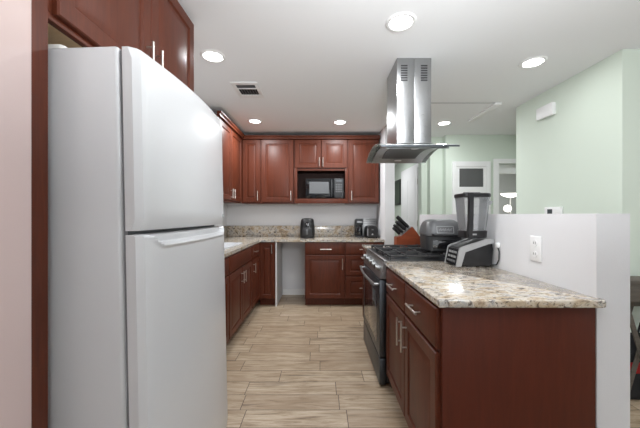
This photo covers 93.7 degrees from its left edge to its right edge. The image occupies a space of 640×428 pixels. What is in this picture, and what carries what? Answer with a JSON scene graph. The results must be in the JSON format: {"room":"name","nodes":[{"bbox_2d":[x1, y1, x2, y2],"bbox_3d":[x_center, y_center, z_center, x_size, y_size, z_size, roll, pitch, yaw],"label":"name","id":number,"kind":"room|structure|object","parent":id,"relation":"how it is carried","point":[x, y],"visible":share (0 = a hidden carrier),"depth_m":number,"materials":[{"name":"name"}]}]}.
{"room":"kitchen","nodes":[
{"label":"kitchen","id":0,"kind":"room"},
{"bbox_2d":[214,203,226,225],"bbox_3d":[-1.540,0.025,0.915,0.120,2.450,7.830,0,0,0],"label":"wall","id":1,"kind":"structure","parent":0,"point":[224,222],"depth_m":4.60,"materials":[{"name":"white paint"}]},
{"bbox_2d":[48,0,193,91],"bbox_3d":[-1.111,-0.886,1.374,0.734,0.617,0.988,0,0,0],"label":"upper cabinet","id":2,"kind":"object","parent":1,"relation":"attached to","point":[162,30],"visible":0.41,"depth_m":1.24,"materials":[{"name":"brown wood"}]},
{"bbox_2d":[215,113,241,202],"bbox_3d":[-1.293,-0.645,3.833,0.368,0.954,1.064,0,0,0],"label":"upper cabinet","id":3,"kind":"object","parent":1,"relation":"attached to","point":[231,142],"visible":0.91,"depth_m":3.84,"materials":[{"name":"brown wood"}]},
{"bbox_2d":[223,226,354,236],"bbox_3d":[-0.307,0.251,3.194,2.342,0.168,3.028,0,0,0],"label":"backsplash","id":4,"kind":"structure","parent":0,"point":[228,230],"depth_m":4.69,"materials":[{"name":"stone"}]},
{"bbox_2d":[227,203,375,294],"bbox_3d":[-0.307,0.025,4.770,2.346,2.450,0.120,0,0,0],"label":"wall","id":5,"kind":"structure","parent":0,"point":[238,214],"depth_m":4.71,"materials":[{"name":"white paint"}]},
{"bbox_2d":[241,140,260,203],"bbox_3d":[-1.022,-0.645,4.516,0.286,0.954,0.384,0,0,0],"label":"upper cabinet","id":6,"kind":"object","parent":5,"relation":"attached to","point":[251,149],"visible":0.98,"depth_m":4.36,"materials":[{"name":"brown wood"}]},
{"bbox_2d":[261,140,293,203],"bbox_3d":[-0.632,-0.645,4.516,0.486,0.954,0.384,0,0,0],"label":"upper cabinet","id":7,"kind":"object","parent":5,"relation":"attached to","point":[277,156],"visible":0.98,"depth_m":4.36,"materials":[{"name":"brown wood"}]},
{"bbox_2d":[283,289,304,294],"bbox_3d":[-0.417,1.205,4.702,0.365,0.090,0.014,0,0,0],"label":"baseboard","id":8,"kind":"structure","parent":5,"relation":"attached to","point":[285,291],"depth_m":4.70,"materials":[{"name":"white paint"}]},
{"bbox_2d":[294,140,347,203],"bbox_3d":[0.003,-0.645,4.516,0.781,0.954,0.384,0,0,0],"label":"upper cabinet","id":9,"kind":"object","parent":5,"relation":"attached to","point":[313,159],"visible":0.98,"depth_m":4.36,"materials":[{"name":"brown wood"}]},
{"bbox_2d":[217,111,379,139],"bbox_3d":[-0.148,-1.121,3.830,1.994,0.050,1.060,0,0,0],"label":"trim","id":10,"kind":"structure","parent":9,"relation":"attached to","point":[220,114],"depth_m":4.32,"materials":[{"name":"brown wood"}]},
{"bbox_2d":[306,179,344,198],"bbox_3d":[0.065,-0.388,4.511,0.580,0.294,0.298,0,0,0],"label":"microwave","id":11,"kind":"object","parent":9,"relation":"in","point":[315,188],"visible":0.95,"depth_m":4.38,"materials":[{"name":"black plastic"}]},
{"bbox_2d":[348,140,378,203],"bbox_3d":[0.622,-0.645,4.516,0.454,0.954,0.384,0,0,0],"label":"upper cabinet","id":12,"kind":"object","parent":5,"relation":"attached to","point":[363,176],"visible":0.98,"depth_m":4.36,"materials":[{"name":"brown wood"}]},
{"bbox_2d":[376,126,394,244],"bbox_3d":[0.930,0.025,4.440,0.129,2.450,0.780,0,0,0],"label":"wall","id":13,"kind":"structure","parent":0,"point":[385,210],"depth_m":4.05,"materials":[{"name":"white paint"}]},
{"bbox_2d":[395,163,416,235],"bbox_3d":[1.875,0.025,6.450,0.150,2.450,3.100,0,0,0],"label":"wall","id":14,"kind":"structure","parent":0,"point":[399,167],"depth_m":6.88,"materials":[{"name":"white paint"}]},
{"bbox_2d":[395,179,400,204],"bbox_3d":[1.787,-0.520,7.050,0.026,0.580,0.600,0,0,0],"label":"framed picture","id":15,"kind":"object","parent":14,"relation":"attached to","point":[398,182],"visible":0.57,"depth_m":6.88,"materials":[{"name":"black plastic"}]},
{"bbox_2d":[395,182,398,202],"bbox_3d":[1.775,-0.520,7.050,0.002,0.480,0.500,0,0,0],"label":"print","id":16,"kind":"object","parent":15,"relation":"attached to","point":[396,183],"depth_m":7.00,"materials":[{"name":"green"}]},
{"bbox_2d":[401,167,417,232],"bbox_3d":[1.738,0.186,6.002,0.103,2.108,1.106,0,0,0],"label":"door","id":17,"kind":"structure","parent":14,"relation":"in","point":[409,180],"depth_m":5.86,"materials":[{"name":"white paint"}]},
{"bbox_2d":[401,163,417,174],"bbox_3d":[1.787,0.150,5.995,0.024,2.200,1.290,0,0,0],"label":"trim","id":18,"kind":"structure","parent":14,"relation":"attached to","point":[415,165],"depth_m":5.98,"materials":[{"name":"white paint"}]},
{"bbox_2d":[178,0,639,164],"bbox_3d":[1.700,-1.250,2.600,6.600,0.100,11.200,0,0,0],"label":"ceiling","id":19,"kind":"structure","parent":0,"point":[315,64],"depth_m":2.21,"materials":[{"name":"white paint"}]},
{"bbox_2d":[200,49,225,62],"bbox_3d":[-0.815,-1.195,2.264,0.188,0.010,0.188,0,0,0],"label":"recessed light","id":20,"kind":"object","parent":19,"relation":"in","point":[214,56],"visible":1,"depth_m":2.25,"materials":[{"name":"white plastic"}]},
{"bbox_2d":[230,82,263,97],"bbox_3d":[-0.698,-1.195,2.875,0.245,0.010,0.350,0,0,0],"label":"ceiling vent","id":21,"kind":"object","parent":19,"relation":"in","point":[243,89],"visible":1,"depth_m":2.86,"materials":[{"name":"white plastic"}]},
{"bbox_2d":[247,119,261,123],"bbox_3d":[-0.843,-1.195,3.830,0.188,0.010,0.188,0,0,0],"label":"recessed light","id":22,"kind":"object","parent":19,"relation":"in","point":[254,121],"visible":1,"depth_m":3.83,"materials":[{"name":"white plastic"}]},
{"bbox_2d":[333,120,346,124],"bbox_3d":[0.245,-1.195,3.870,0.188,0.010,0.188,0,0,0],"label":"recessed light","id":23,"kind":"object","parent":19,"relation":"in","point":[337,122],"visible":1,"depth_m":3.87,"materials":[{"name":"white plastic"}]},
{"bbox_2d":[385,12,416,31],"bbox_3d":[0.497,-1.195,1.865,0.188,0.010,0.188,0,0,0],"label":"recessed light","id":24,"kind":"object","parent":19,"relation":"in","point":[401,21],"visible":1,"depth_m":1.85,"materials":[{"name":"white plastic"}]},
{"bbox_2d":[367,58,459,162],"bbox_3d":[0.685,-0.833,2.408,0.540,0.732,0.685,0,0,0],"label":"range hood","id":25,"kind":"object","parent":19,"relation":"hanging from","point":[409,79],"visible":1,"depth_m":2.29,"materials":[{"name":"silver metal"}]},
{"bbox_2d":[436,121,451,125],"bbox_3d":[1.604,-1.195,3.910,0.188,0.010,0.188,0,0,0],"label":"recessed light","id":26,"kind":"object","parent":19,"relation":"in","point":[442,123],"visible":1,"depth_m":3.91,"materials":[{"name":"white plastic"}]},
{"bbox_2d":[431,103,501,121],"bbox_3d":[1.535,-1.189,3.500,0.790,0.022,0.600,0,0,0],"label":"attic hatch","id":27,"kind":"object","parent":19,"relation":"attached to","point":[470,112],"visible":0.93,"depth_m":3.43,"materials":[{"name":"white paint"}]},
{"bbox_2d":[519,56,547,68],"bbox_3d":[1.663,-1.195,2.353,0.188,0.010,0.188,0,0,0],"label":"recessed light","id":28,"kind":"object","parent":19,"relation":"in","point":[532,62],"visible":1,"depth_m":2.35,"materials":[{"name":"white plastic"}]},
{"bbox_2d":[418,161,426,235],"bbox_3d":[1.635,0.025,4.825,0.090,2.450,0.150,0,0,0],"label":"wall","id":29,"kind":"structure","parent":0,"point":[422,167],"depth_m":4.75,"materials":[{"name":"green paint"}]},
{"bbox_2d":[226,295,639,427],"bbox_3d":[1.700,1.300,2.600,6.600,0.100,11.200,0,0,0],"label":"floor","id":30,"kind":"structure","parent":0,"point":[292,363],"depth_m":2.37,"materials":[{"name":"beige tile"}]},
{"bbox_2d":[0,0,47,427],"bbox_3d":[-1.111,0.027,0.500,0.734,2.444,0.760,0,0,0],"label":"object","id":31,"kind":"object","parent":30,"relation":"on","point":[23,23],"visible":1,"depth_m":0.79,"materials":[{"name":"white paint"}]},
{"bbox_2d":[48,46,227,427],"bbox_3d":[-0.866,0.372,1.259,0.812,1.792,0.720,-1,0,1],"label":"refrigerator","id":32,"kind":"object","parent":30,"relation":"on","point":[137,312],"visible":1,"depth_m":0.90,"materials":[{"name":"white metal"}]},
{"bbox_2d":[48,44,66,48],"bbox_3d":[-0.828,-0.518,0.965,0.125,0.028,0.070,0,0,0],"label":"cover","id":33,"kind":"object","parent":32,"relation":"on","point":[49,45],"visible":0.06,"depth_m":0.93,"materials":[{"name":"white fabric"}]},
{"bbox_2d":[224,257,228,343],"bbox_3d":[-1.135,0.808,2.210,0.681,0.882,1.019,0,0,0],"label":"base cabinet","id":34,"kind":"object","parent":30,"relation":"on","point":[226,259],"visible":0.09,"depth_m":2.66,"materials":[{"name":"brown wood"}]},
{"bbox_2d":[223,226,384,257],"bbox_3d":[-0.307,0.267,3.194,2.342,0.199,3.028,0,0,0],"label":"countertop","id":35,"kind":"structure","parent":34,"relation":"on","point":[249,236],"depth_m":4.68,"materials":[{"name":"stone"}]},
{"bbox_2d":[224,242,241,249],"bbox_3d":[-1.150,0.342,3.170,0.460,0.037,0.780,0,0,0],"label":"sink","id":36,"kind":"object","parent":35,"relation":"in","point":[227,245],"visible":0.11,"depth_m":3.50,"materials":[{"name":"grey ceramic"}]},
{"bbox_2d":[300,218,314,237],"bbox_3d":[-0.200,0.191,4.397,0.215,0.287,0.270,0,0,0],"label":"air fryer","id":37,"kind":"object","parent":35,"relation":"on","point":[307,229],"visible":0.98,"depth_m":4.32,"materials":[{"name":"black plastic"}]},
{"bbox_2d":[355,219,363,237],"bbox_3d":[0.562,0.195,4.530,0.126,0.279,0.260,0,0,0],"label":"coffee maker","id":38,"kind":"object","parent":35,"relation":"on","point":[358,222],"visible":1,"depth_m":4.42,"materials":[{"name":"black plastic"}]},
{"bbox_2d":[363,219,375,236],"bbox_3d":[0.741,0.195,4.654,0.222,0.279,0.062,0,0,0],"label":"bread box","id":39,"kind":"object","parent":35,"relation":"on","point":[366,222],"visible":0.52,"depth_m":4.62,"materials":[{"name":"silver metal"}]},
{"bbox_2d":[364,225,377,237],"bbox_3d":[0.745,0.246,4.459,0.170,0.176,0.282,0,0,0],"label":"toaster","id":40,"kind":"object","parent":35,"relation":"on","point":[369,230],"visible":0.99,"depth_m":4.34,"materials":[{"name":"black plastic"}]},
{"bbox_2d":[227,247,251,338],"bbox_3d":[-1.135,0.808,3.170,0.680,0.882,0.899,0,0,0],"label":"base cabinet","id":41,"kind":"object","parent":30,"relation":"on","point":[240,265],"visible":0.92,"depth_m":3.06,"materials":[{"name":"brown wood"}]},
{"bbox_2d":[250,243,258,307],"bbox_3d":[-1.135,0.808,3.849,0.681,0.882,0.457,0,0,0],"label":"base cabinet","id":42,"kind":"object","parent":30,"relation":"on","point":[255,248],"visible":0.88,"depth_m":3.80,"materials":[{"name":"brown wood"}]},
{"bbox_2d":[259,242,281,305],"bbox_3d":[-0.727,0.808,4.375,0.242,0.882,0.661,0,0,0],"label":"base cabinet","id":43,"kind":"object","parent":30,"relation":"on","point":[270,253],"visible":0.96,"depth_m":4.08,"materials":[{"name":"brown wood"}]},
{"bbox_2d":[305,242,344,304],"bbox_3d":[0.055,0.808,4.375,0.549,0.882,0.661,0,0,0],"label":"base cabinet","id":44,"kind":"object","parent":30,"relation":"on","point":[324,261],"visible":0.99,"depth_m":4.08,"materials":[{"name":"brown wood"}]},
{"bbox_2d":[361,249,365,317],"bbox_3d":[0.775,0.808,3.195,0.685,0.882,0.390,0,0,0],"label":"base cabinet","id":45,"kind":"object","parent":30,"relation":"on","point":[364,250],"visible":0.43,"depth_m":3.30,"materials":[{"name":"brown wood"}]},
{"bbox_2d":[362,245,388,250],"bbox_3d":[0.791,0.350,3.199,0.654,0.031,0.402,0,0,0],"label":"countertop","id":46,"kind":"structure","parent":45,"relation":"on","point":[365,247],"depth_m":3.19,"materials":[{"name":"stone"}]},
{"bbox_2d":[394,227,419,246],"bbox_3d":[0.938,0.228,3.190,0.295,0.211,0.120,0,0,0],"label":"knife block","id":47,"kind":"object","parent":46,"relation":"on","point":[410,236],"visible":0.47,"depth_m":3.13,"materials":[{"name":"brown wood"}]},
{"bbox_2d":[395,224,403,233],"bbox_3d":[0.824,0.146,3.155,0.103,0.100,0.022,0,0,0],"label":"kitchen knife","id":48,"kind":"object","parent":47,"relation":"in","point":[396,225],"visible":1,"depth_m":3.15,"materials":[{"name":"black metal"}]},
{"bbox_2d":[396,221,406,230],"bbox_3d":[0.850,0.114,3.155,0.114,0.110,0.022,0,0,0],"label":"kitchen knife","id":49,"kind":"object","parent":47,"relation":"in","point":[399,223],"visible":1,"depth_m":3.15,"materials":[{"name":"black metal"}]},
{"bbox_2d":[397,216,409,227],"bbox_3d":[0.866,0.073,3.160,0.142,0.138,0.022,0,0,0],"label":"kitchen knife","id":50,"kind":"object","parent":47,"relation":"in","point":[399,218],"visible":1,"depth_m":3.15,"materials":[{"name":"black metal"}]},
{"bbox_2d":[345,242,383,304],"bbox_3d":[0.597,0.808,4.375,0.533,0.882,0.661,0,0,0],"label":"base cabinet","id":51,"kind":"object","parent":30,"relation":"on","point":[353,250],"visible":0.44,"depth_m":4.08,"materials":[{"name":"brown wood"}]},
{"bbox_2d":[360,244,445,384],"bbox_3d":[0.732,0.770,2.584,0.737,0.958,0.816,0,0,0],"label":"gas range","id":52,"kind":"object","parent":30,"relation":"on","point":[374,272],"visible":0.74,"depth_m":2.33,"materials":[{"name":"black metal"}]},
{"bbox_2d":[367,248,444,260],"bbox_3d":[0.777,0.336,2.584,0.645,0.016,0.814,0,0,0],"label":"cooktop","id":53,"kind":"object","parent":52,"relation":"in","point":[375,253],"depth_m":2.33,"materials":[{"name":"black metal"}]},
{"bbox_2d":[419,219,461,252],"bbox_3d":[0.955,0.163,2.401,0.276,0.256,0.350,0,0,7],"label":"countertop grill","id":54,"kind":"object","parent":52,"relation":"on","point":[436,235],"visible":0.82,"depth_m":2.28,"materials":[{"name":"grey plastic"}]},
{"bbox_2d":[386,268,594,427],"bbox_3d":[0.775,0.808,1.684,0.685,0.882,0.968,0,0,0],"label":"base cabinet","id":55,"kind":"object","parent":30,"relation":"on","point":[446,367],"visible":0.87,"depth_m":1.20,"materials":[{"name":"brown wood"}]},
{"bbox_2d":[385,261,605,307],"bbox_3d":[0.797,0.350,1.673,0.667,0.031,0.994,0,0,0],"label":"countertop","id":56,"kind":"structure","parent":55,"relation":"on","point":[446,285],"depth_m":1.35,"materials":[{"name":"stone"}]},
{"bbox_2d":[444,192,499,266],"bbox_3d":[0.996,0.091,1.983,0.268,0.486,0.230,0,0,0],"label":"blender","id":57,"kind":"object","parent":56,"relation":"on","point":[474,250],"visible":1,"depth_m":1.93,"materials":[{"name":"black plastic"}]},
{"bbox_2d":[454,192,490,237],"bbox_3d":[1.006,-0.001,2.000,0.183,0.302,0.171,0,0,0],"label":"jar","id":58,"kind":"object","parent":57,"relation":"on","point":[484,198],"depth_m":1.97,"materials":[{"name":"clear glass"}]},
{"bbox_2d":[501,193,515,213],"bbox_3d":[3.980,0.400,6.300,0.380,1.699,0.380,0,0,0],"label":"floor lamp","id":59,"kind":"object","parent":30,"relation":"on","point":[507,208],"visible":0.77,"depth_m":6.21,"materials":[{"name":"white plastic"}]},
{"bbox_2d":[630,276,639,391],"bbox_3d":[2.600,0.843,2.067,1.200,0.812,0.165,0,0,0],"label":"console table","id":60,"kind":"object","parent":30,"relation":"on","point":[634,280],"visible":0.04,"depth_m":2.00,"materials":[{"name":"grey wood"}]},
{"bbox_2d":[630,323,639,399],"bbox_3d":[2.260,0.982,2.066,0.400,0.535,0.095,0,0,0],"label":"chair","id":61,"kind":"object","parent":30,"relation":"on","point":[635,390],"visible":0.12,"depth_m":2.02,"materials":[{"name":"black fabric"}]},
{"bbox_2d":[427,137,441,213],"bbox_3d":[1.775,0.025,4.760,0.190,2.450,0.280,0,0,0],"label":"wall","id":62,"kind":"structure","parent":0,"point":[434,162],"depth_m":4.62,"materials":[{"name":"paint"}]},
{"bbox_2d":[442,135,515,213],"bbox_3d":[2.660,0.025,4.700,1.580,2.450,0.400,0,0,0],"label":"wall","id":63,"kind":"structure","parent":0,"point":[472,147],"depth_m":4.50,"materials":[{"name":"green paint"}]},
{"bbox_2d":[452,161,490,213],"bbox_3d":[2.247,0.225,4.484,0.566,2.050,0.029,0,0,0],"label":"door","id":64,"kind":"structure","parent":63,"relation":"in","point":[467,176],"depth_m":4.48,"materials":[{"name":"white paint"}]},
{"bbox_2d":[493,159,515,213],"bbox_3d":[3.053,0.205,4.491,0.935,2.090,0.018,0,0,0],"label":"trim","id":65,"kind":"structure","parent":63,"relation":"attached to","point":[496,162],"depth_m":4.48,"materials":[{"name":"white paint"}]},
{"bbox_2d":[499,164,515,173],"bbox_3d":[3.055,-0.699,4.580,0.786,0.138,0.040,0,0,0],"label":"trim","id":66,"kind":"structure","parent":63,"relation":"attached to","point":[503,168],"depth_m":4.56,"materials":[{"name":"white paint"}]},
{"bbox_2d":[499,174,515,213],"bbox_3d":[3.475,0.025,7.650,3.050,2.450,0.100,0,0,0],"label":"wall","id":67,"kind":"structure","parent":0,"point":[507,182],"depth_m":7.60,"materials":[{"name":"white paint"}]},
{"bbox_2d":[420,214,595,427],"bbox_3d":[1.188,0.622,2.316,0.136,1.256,2.188,0,0,0],"label":"wall","id":68,"kind":"structure","parent":0,"point":[568,262],"depth_m":1.48,"materials":[{"name":"white paint"}]},
{"bbox_2d":[530,236,541,261],"bbox_3d":[1.114,0.175,1.560,0.011,0.130,0.080,0,0,0],"label":"wall outlet","id":69,"kind":"object","parent":68,"relation":"attached to","point":[535,241],"visible":1,"depth_m":1.55,"materials":[{"name":"white plastic"}]},
{"bbox_2d":[596,214,629,427],"bbox_3d":[1.188,0.622,1.220,0.136,1.256,0.003,0,0,0],"label":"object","id":70,"kind":"structure","parent":68,"relation":"attached to","point":[612,230],"depth_m":1.22,"materials":[{"name":"white paint"}]},
{"bbox_2d":[516,49,639,332],"bbox_3d":[3.590,0.025,2.760,2.820,2.450,1.180,0,0,0],"label":"wall","id":71,"kind":"structure","parent":0,"point":[583,157],"depth_m":2.44,"materials":[{"name":"green paint"}]},
{"bbox_2d":[536,102,555,120],"bbox_3d":[2.159,-0.993,2.880,0.042,0.115,0.210,0,0,0],"label":"door chime","id":72,"kind":"object","parent":71,"relation":"attached to","point":[543,112],"visible":1,"depth_m":2.86,"materials":[{"name":"white plastic"}]},
{"bbox_2d":[544,207,562,213],"bbox_3d":[2.168,-0.013,2.800,0.023,0.125,0.200,0,0,0],"label":"thermostat","id":73,"kind":"object","parent":71,"relation":"attached to","point":[547,210],"visible":0.56,"depth_m":2.79,"materials":[{"name":"white plastic"}]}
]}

